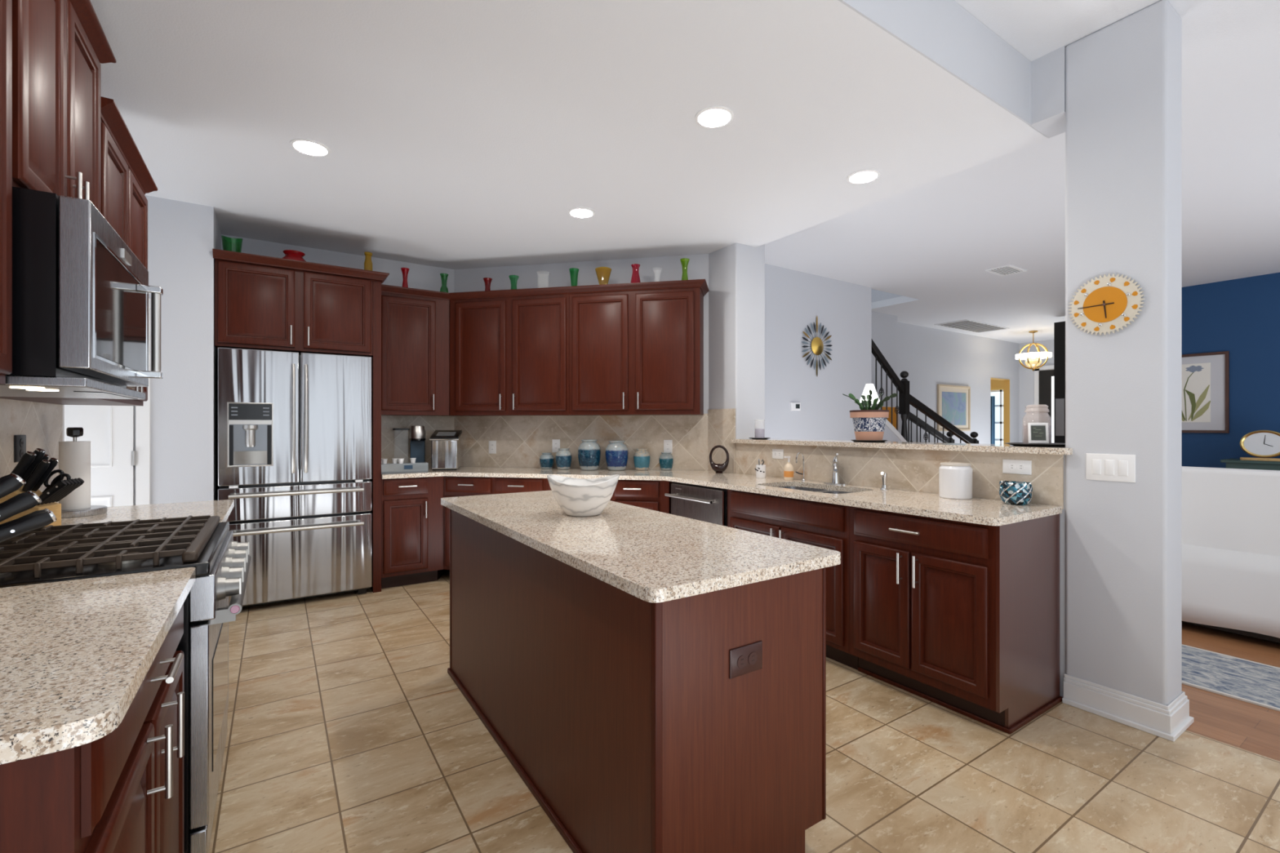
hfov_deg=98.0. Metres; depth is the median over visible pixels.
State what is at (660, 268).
wall
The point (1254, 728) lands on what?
floor
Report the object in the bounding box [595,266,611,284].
glass vase
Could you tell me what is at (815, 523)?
base cabinet
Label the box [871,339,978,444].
stair railing
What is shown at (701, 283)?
crown molding
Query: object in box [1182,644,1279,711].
runner rug
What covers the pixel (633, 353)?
upper cabinet
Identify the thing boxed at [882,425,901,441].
wall
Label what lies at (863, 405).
potted cactus
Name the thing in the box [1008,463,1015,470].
receptacle
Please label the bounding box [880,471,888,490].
sprayer
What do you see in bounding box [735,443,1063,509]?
tiled wall
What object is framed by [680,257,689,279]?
glass vase
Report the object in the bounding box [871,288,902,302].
wall
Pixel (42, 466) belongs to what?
kitchen knife
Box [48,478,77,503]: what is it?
steak knife
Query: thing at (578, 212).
recessed light
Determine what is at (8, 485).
kitchen knife
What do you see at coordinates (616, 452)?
jar
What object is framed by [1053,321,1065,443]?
wall
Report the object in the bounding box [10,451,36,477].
kitchen knife
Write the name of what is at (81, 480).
steak knife
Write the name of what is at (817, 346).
sunburst ornament
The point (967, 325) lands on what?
ceiling vent
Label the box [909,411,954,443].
stair railing
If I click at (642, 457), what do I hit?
jar
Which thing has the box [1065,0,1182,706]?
wall pillar
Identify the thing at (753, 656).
receptacle
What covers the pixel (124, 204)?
upper cabinet
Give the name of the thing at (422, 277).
wall
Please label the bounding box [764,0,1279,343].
ceiling
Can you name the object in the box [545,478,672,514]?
base cabinet
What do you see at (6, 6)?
upper cabinet
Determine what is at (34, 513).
kitchen knife
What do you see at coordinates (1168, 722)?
baseboard
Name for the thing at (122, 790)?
base cabinet
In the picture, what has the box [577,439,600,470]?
jar
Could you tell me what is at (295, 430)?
refrigerator
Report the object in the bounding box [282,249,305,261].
glass vase
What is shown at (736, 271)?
wall column
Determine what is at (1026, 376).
wall
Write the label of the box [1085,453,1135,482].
light switch
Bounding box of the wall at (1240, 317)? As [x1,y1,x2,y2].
[1182,272,1279,468]
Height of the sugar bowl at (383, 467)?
0.110 m
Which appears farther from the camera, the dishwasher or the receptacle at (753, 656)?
the dishwasher
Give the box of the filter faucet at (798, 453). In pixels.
[795,452,805,480]
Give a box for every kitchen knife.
[0,473,14,480]
[0,474,26,498]
[0,490,31,506]
[0,492,41,522]
[0,508,48,527]
[0,510,56,542]
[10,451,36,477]
[21,448,45,480]
[22,459,50,492]
[24,453,49,484]
[31,457,58,491]
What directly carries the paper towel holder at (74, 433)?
on the countertop at (223, 508)
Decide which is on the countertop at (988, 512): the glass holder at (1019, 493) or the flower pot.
the glass holder at (1019, 493)
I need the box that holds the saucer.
[851,440,888,442]
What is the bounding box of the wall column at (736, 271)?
[708,242,764,439]
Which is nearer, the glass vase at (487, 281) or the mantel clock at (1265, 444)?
the glass vase at (487, 281)
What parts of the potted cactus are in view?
stem, stem, stem, stem, stem, stem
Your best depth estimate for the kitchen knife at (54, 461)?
1.96 m
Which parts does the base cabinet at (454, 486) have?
door, handle, drawer, handle, drawer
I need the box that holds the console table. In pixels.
[1220,458,1279,470]
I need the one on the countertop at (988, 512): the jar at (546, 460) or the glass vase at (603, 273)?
the jar at (546, 460)
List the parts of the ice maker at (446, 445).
panel, lid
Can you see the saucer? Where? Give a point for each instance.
(856, 441)
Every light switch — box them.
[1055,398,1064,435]
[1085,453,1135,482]
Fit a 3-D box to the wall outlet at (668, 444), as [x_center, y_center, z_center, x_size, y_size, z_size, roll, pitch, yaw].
[0.243,0.175,4.817,0.074,0.118,0.008,0,0,12]
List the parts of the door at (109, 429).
panel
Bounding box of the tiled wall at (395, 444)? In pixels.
[381,415,453,469]
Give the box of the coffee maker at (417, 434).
[392,426,426,470]
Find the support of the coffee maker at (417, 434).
on the countertop at (988, 512)
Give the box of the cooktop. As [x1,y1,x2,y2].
[0,521,229,587]
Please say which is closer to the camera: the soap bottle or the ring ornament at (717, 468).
the soap bottle
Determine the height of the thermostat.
0.092 m
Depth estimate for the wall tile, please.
2.18 m
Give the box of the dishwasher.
[664,481,727,526]
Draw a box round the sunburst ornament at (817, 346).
[801,315,832,376]
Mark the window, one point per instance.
(998, 394)
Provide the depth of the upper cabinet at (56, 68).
1.55 m
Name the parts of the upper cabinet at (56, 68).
door, handle, handle, door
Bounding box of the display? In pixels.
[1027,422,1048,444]
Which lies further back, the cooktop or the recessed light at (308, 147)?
the recessed light at (308, 147)
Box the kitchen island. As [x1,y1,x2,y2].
[440,490,840,852]
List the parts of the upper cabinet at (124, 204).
door, handle, handle, door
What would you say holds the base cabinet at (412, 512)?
on the floor at (350, 731)
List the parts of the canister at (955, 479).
lid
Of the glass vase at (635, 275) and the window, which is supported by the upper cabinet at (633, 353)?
the glass vase at (635, 275)
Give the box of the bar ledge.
[730,438,1072,454]
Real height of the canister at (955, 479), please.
0.184 m
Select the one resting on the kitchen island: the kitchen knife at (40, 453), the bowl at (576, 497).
the bowl at (576, 497)
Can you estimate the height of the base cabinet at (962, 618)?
0.880 m
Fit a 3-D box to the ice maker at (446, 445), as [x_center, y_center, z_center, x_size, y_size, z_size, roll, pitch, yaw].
[-1.696,0.204,4.877,0.236,0.342,0.295,0,0,-11]
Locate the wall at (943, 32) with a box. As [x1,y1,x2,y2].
[838,0,1031,125]
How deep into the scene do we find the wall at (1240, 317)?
6.73 m
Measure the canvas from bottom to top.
0.370 m
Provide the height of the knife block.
0.170 m
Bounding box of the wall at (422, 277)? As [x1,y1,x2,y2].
[221,234,454,293]
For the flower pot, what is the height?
0.198 m
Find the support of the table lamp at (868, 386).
on the bar ledge
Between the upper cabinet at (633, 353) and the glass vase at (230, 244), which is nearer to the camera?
the glass vase at (230, 244)
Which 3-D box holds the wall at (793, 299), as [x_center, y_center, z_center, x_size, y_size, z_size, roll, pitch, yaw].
[1.720,-0.250,6.363,2.990,3.080,0.040,0,0,-33]
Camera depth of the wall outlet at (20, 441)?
2.07 m
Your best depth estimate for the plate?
4.28 m
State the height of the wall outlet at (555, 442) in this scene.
0.118 m
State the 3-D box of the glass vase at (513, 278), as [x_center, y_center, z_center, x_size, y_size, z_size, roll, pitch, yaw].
[-1.102,-1.234,4.860,0.088,0.158,0.086,0,0,-33]
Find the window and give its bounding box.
[990,389,1003,444]
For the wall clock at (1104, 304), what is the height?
0.270 m
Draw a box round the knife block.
[0,484,61,526]
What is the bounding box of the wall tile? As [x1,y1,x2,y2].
[0,398,62,502]
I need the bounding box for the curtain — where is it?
[990,395,995,444]
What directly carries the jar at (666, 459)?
on the countertop at (988, 512)
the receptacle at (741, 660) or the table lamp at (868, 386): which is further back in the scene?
the table lamp at (868, 386)
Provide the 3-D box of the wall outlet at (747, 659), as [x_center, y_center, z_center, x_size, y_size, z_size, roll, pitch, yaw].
[0.287,0.628,1.498,0.118,0.075,0.008,0,0,-33]
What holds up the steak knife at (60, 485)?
in the knife block
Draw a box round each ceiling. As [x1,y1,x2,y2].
[89,0,1048,269]
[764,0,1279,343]
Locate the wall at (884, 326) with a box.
[871,311,897,409]
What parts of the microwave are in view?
vent panel, door, window trim, handle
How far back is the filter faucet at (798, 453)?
3.84 m
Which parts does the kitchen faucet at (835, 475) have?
spout, lever, plate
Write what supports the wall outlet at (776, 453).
attached to the tiled wall at (906, 469)
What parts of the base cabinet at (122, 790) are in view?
door, drawer, handle, door, handle, handle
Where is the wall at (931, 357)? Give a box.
[897,321,1018,444]
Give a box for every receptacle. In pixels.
[19,438,23,447]
[19,448,23,457]
[737,655,746,668]
[748,652,757,664]
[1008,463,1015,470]
[1017,463,1024,470]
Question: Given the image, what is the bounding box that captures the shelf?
[381,462,427,465]
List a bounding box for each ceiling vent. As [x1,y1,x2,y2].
[934,319,1009,333]
[984,264,1026,276]
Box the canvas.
[880,406,896,428]
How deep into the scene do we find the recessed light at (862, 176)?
3.28 m
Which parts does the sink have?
bowl, bowl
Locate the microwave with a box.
[0,186,163,399]
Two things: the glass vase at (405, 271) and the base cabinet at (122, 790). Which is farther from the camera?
the glass vase at (405, 271)
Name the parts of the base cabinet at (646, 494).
handle, drawer, door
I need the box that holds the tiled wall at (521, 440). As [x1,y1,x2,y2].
[453,413,707,471]
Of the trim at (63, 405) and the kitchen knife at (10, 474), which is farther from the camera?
the trim at (63, 405)
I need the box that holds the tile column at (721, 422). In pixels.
[707,408,735,473]
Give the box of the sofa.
[1182,466,1279,643]
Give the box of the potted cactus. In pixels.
[842,389,897,409]
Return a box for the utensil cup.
[754,464,765,478]
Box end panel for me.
[369,279,381,592]
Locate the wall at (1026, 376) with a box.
[1018,339,1053,442]
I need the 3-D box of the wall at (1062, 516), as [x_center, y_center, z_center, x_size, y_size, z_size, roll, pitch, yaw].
[1.472,0.711,3.603,0.188,1.158,2.226,0,0,-33]
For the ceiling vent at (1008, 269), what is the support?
in the ceiling at (931, 245)
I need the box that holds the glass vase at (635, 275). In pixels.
[631,263,640,283]
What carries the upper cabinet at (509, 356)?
attached to the wall at (660, 268)
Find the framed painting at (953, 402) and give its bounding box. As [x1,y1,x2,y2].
[937,384,970,431]
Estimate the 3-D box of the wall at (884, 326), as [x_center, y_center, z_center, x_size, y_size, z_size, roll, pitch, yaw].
[2.052,-1.510,7.680,4.990,5.600,0.100,0,0,-33]
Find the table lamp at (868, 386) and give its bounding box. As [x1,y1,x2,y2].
[859,383,879,404]
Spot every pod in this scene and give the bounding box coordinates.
[381,458,387,463]
[391,458,397,463]
[397,458,404,463]
[409,457,416,462]
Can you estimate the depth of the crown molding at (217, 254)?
3.99 m
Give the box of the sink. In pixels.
[779,486,852,493]
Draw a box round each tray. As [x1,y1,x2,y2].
[381,462,428,473]
[1004,442,1065,446]
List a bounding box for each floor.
[208,569,1279,852]
[1182,622,1279,761]
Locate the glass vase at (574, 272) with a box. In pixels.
[568,267,578,286]
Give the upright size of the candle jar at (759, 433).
0.150 m
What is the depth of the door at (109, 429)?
3.44 m
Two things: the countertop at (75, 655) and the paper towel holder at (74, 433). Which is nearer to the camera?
the countertop at (75, 655)
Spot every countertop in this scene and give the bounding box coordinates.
[0,567,195,764]
[61,499,234,525]
[381,466,1062,525]
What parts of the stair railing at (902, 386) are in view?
handrail, newel post, handrail, newel post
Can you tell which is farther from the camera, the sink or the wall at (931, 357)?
the wall at (931, 357)
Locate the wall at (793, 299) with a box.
[764,263,871,440]
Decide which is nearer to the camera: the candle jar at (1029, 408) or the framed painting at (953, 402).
the candle jar at (1029, 408)
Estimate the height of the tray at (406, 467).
0.074 m
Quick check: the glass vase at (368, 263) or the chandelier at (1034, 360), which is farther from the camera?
the chandelier at (1034, 360)
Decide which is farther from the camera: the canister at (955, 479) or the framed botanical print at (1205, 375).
the framed botanical print at (1205, 375)
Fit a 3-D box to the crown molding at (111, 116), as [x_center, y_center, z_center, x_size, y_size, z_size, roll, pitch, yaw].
[-2.259,-1.139,2.266,0.328,0.053,0.892,0,0,-33]
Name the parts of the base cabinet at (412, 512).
drawer, door, handle, handle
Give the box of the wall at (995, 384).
[990,379,1003,390]
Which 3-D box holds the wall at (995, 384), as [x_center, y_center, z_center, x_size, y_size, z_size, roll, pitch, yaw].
[7.344,-0.250,12.970,4.500,3.080,2.350,0,0,-33]
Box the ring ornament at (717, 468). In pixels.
[709,444,728,473]
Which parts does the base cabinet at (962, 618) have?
door, handle, handle, handle, drawer, door, shoe moulding, panel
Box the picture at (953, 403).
[942,391,965,425]
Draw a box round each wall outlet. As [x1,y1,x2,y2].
[13,435,26,462]
[488,440,496,453]
[551,439,559,452]
[663,440,672,453]
[728,640,762,679]
[772,448,783,458]
[1002,459,1031,475]
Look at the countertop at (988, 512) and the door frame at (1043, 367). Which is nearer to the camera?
the countertop at (988, 512)
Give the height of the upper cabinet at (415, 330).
1.057 m
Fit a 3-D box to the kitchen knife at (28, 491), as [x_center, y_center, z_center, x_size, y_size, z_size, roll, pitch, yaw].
[-1.414,0.189,1.223,0.020,0.086,0.124,0,0,37]
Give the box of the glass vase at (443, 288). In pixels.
[440,273,448,292]
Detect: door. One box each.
[64,404,136,506]
[1039,369,1053,443]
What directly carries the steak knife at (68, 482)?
in the knife block
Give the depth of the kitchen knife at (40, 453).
1.94 m
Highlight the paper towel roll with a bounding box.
[58,440,90,510]
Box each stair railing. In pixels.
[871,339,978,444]
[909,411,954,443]
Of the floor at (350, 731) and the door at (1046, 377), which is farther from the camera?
the door at (1046, 377)
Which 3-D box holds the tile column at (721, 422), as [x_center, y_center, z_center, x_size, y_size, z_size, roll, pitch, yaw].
[0.675,0.122,4.614,0.010,0.535,0.330,0,0,-33]
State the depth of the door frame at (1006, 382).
11.77 m
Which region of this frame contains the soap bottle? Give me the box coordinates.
[783,456,793,479]
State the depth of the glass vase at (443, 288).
4.93 m
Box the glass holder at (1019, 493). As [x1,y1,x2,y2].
[999,480,1032,505]
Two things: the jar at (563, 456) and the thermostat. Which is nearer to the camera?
the jar at (563, 456)
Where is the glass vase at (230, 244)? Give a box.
[221,235,243,252]
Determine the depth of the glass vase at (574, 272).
4.72 m
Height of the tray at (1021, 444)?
0.014 m
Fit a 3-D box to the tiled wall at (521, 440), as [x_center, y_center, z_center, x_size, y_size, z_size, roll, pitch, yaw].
[-0.583,0.140,4.998,2.386,0.500,0.010,0,0,12]
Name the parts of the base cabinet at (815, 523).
door, handle, handle, drawer, rail, door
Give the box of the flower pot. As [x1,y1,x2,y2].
[849,409,888,439]
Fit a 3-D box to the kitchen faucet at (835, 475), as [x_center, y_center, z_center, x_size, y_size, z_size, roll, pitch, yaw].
[1.272,0.274,3.571,0.128,0.203,0.263,0,0,4]
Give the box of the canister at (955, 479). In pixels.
[938,462,973,499]
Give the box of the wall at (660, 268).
[454,253,708,413]
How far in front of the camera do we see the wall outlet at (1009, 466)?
2.77 m
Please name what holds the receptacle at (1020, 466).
attached to the wall outlet at (1009, 466)
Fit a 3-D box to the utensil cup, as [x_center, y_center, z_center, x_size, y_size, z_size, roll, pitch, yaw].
[0.885,0.328,4.072,0.078,0.094,0.079,0,0,-33]
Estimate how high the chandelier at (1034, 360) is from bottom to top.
0.750 m
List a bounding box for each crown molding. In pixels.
[69,0,116,63]
[101,96,157,195]
[212,248,389,284]
[381,279,709,300]
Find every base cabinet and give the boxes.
[0,603,184,852]
[381,475,446,588]
[444,475,545,569]
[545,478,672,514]
[727,488,858,670]
[849,506,1062,734]
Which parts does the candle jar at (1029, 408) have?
lid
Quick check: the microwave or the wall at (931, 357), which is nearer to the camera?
the microwave
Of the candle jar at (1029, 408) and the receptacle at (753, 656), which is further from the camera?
the candle jar at (1029, 408)
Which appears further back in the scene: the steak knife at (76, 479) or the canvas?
the canvas
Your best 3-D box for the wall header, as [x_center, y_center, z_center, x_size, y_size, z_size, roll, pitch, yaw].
[2.046,-1.635,2.735,0.220,0.310,0.146,0,0,-33]
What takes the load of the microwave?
attached to the upper cabinet at (56, 68)
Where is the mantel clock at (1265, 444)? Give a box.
[1240,430,1279,461]
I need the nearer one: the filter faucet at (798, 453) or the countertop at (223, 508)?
the countertop at (223, 508)
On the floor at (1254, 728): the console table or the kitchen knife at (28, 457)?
the console table
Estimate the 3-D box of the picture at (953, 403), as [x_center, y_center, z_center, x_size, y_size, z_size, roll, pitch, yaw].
[5.935,-0.335,10.504,0.860,0.620,0.002,0,0,-33]
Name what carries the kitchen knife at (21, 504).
in the knife block
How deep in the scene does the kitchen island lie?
1.60 m
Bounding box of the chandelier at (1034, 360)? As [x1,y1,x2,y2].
[1015,330,1052,371]
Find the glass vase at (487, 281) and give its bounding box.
[483,277,492,290]
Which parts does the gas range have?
burner, grate rail, drawer, oven door, control panel, knob, oven handle, knob, knob, knob, knob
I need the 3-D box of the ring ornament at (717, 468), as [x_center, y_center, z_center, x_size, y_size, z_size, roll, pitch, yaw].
[0.638,0.263,4.483,0.161,0.226,0.075,0,0,17]
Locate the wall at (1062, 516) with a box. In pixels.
[1059,454,1065,697]
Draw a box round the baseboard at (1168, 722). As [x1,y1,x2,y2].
[1062,674,1194,742]
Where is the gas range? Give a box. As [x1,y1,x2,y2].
[0,515,251,852]
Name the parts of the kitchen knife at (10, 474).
handle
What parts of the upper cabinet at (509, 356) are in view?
door, handle, door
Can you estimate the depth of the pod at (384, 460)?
4.48 m
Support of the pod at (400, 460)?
on the tray at (406, 467)
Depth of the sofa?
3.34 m
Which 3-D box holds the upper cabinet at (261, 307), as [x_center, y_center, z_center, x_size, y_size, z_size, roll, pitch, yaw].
[-2.628,-0.862,4.273,0.975,0.624,0.661,0,0,-33]
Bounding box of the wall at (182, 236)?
[133,195,221,505]
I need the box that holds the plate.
[748,437,770,439]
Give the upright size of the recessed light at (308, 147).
0.007 m
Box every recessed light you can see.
[289,138,330,156]
[568,207,595,217]
[694,106,733,128]
[846,168,880,183]
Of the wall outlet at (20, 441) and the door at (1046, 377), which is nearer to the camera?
the wall outlet at (20, 441)
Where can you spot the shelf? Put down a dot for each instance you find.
(420, 462)
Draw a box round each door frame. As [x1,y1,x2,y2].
[135,297,150,505]
[990,377,1009,444]
[1034,364,1053,422]
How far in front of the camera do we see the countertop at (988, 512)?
3.27 m
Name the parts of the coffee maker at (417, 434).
tank lid, plate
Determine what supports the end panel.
on the floor at (350, 731)
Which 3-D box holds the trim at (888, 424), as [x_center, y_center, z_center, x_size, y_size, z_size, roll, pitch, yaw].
[3.364,-0.040,7.575,1.070,0.740,0.011,0,0,-33]
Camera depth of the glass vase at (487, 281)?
4.89 m
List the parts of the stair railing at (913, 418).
newel post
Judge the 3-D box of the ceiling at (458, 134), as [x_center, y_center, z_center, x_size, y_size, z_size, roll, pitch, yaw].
[-1.406,-1.634,3.077,5.620,0.308,4.211,0,0,-33]
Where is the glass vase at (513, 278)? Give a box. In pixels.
[508,275,518,289]
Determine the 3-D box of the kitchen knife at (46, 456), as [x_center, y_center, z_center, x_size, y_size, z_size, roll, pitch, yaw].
[-2.148,0.152,1.975,0.082,0.116,0.021,0,0,-15]
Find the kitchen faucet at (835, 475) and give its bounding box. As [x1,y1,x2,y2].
[823,453,848,485]
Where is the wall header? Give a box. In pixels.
[1030,45,1066,137]
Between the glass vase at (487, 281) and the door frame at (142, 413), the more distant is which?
the glass vase at (487, 281)
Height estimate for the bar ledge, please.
0.030 m
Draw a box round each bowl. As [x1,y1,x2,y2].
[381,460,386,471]
[546,474,619,516]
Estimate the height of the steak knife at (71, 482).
0.086 m
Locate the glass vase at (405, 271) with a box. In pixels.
[400,267,409,287]
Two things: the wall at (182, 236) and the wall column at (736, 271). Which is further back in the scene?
the wall column at (736, 271)
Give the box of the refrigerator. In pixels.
[217,347,372,606]
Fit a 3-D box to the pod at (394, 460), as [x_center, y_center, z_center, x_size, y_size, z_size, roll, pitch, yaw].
[-1.999,0.281,4.541,0.050,0.040,0.050,0,0,-33]
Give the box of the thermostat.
[790,402,800,410]
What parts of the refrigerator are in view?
control panel, spout, door, handle, drawer, drawer, handle, door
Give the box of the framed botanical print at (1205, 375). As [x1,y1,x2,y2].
[1182,351,1229,433]
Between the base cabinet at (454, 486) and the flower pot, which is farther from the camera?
the base cabinet at (454, 486)
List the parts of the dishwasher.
handle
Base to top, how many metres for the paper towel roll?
0.285 m
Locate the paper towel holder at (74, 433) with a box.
[61,427,107,518]
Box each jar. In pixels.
[539,453,554,469]
[555,448,572,469]
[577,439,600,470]
[604,440,628,471]
[633,448,650,470]
[658,452,673,470]
[754,419,764,437]
[1023,404,1050,444]
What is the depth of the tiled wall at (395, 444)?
4.99 m
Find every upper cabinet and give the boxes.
[0,0,12,384]
[0,120,147,405]
[12,0,101,213]
[214,258,373,356]
[381,292,453,416]
[449,293,573,416]
[569,287,703,415]
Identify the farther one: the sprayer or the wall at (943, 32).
the sprayer
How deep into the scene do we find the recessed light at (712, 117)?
2.65 m
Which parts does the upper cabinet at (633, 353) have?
door, handle, handle, door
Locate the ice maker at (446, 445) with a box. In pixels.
[429,430,462,470]
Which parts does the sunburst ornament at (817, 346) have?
dish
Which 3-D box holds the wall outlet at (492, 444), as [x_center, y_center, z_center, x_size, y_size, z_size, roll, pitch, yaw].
[-1.367,0.192,5.153,0.074,0.118,0.008,0,0,12]
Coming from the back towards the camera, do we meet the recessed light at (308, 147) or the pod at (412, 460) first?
the pod at (412, 460)
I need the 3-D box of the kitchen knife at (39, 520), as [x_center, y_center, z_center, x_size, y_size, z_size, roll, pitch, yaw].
[-1.363,0.225,1.211,0.020,0.072,0.130,0,0,37]
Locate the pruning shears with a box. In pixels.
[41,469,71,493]
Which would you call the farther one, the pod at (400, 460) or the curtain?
the curtain
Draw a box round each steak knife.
[36,480,66,505]
[40,480,70,504]
[44,479,74,503]
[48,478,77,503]
[52,478,80,502]
[55,477,84,502]
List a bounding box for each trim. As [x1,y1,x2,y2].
[62,404,64,441]
[871,404,906,441]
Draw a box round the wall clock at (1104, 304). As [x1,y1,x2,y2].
[1068,273,1144,335]
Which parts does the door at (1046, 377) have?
pane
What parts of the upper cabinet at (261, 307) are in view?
door, handle, handle, door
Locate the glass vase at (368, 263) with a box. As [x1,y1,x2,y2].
[364,251,372,271]

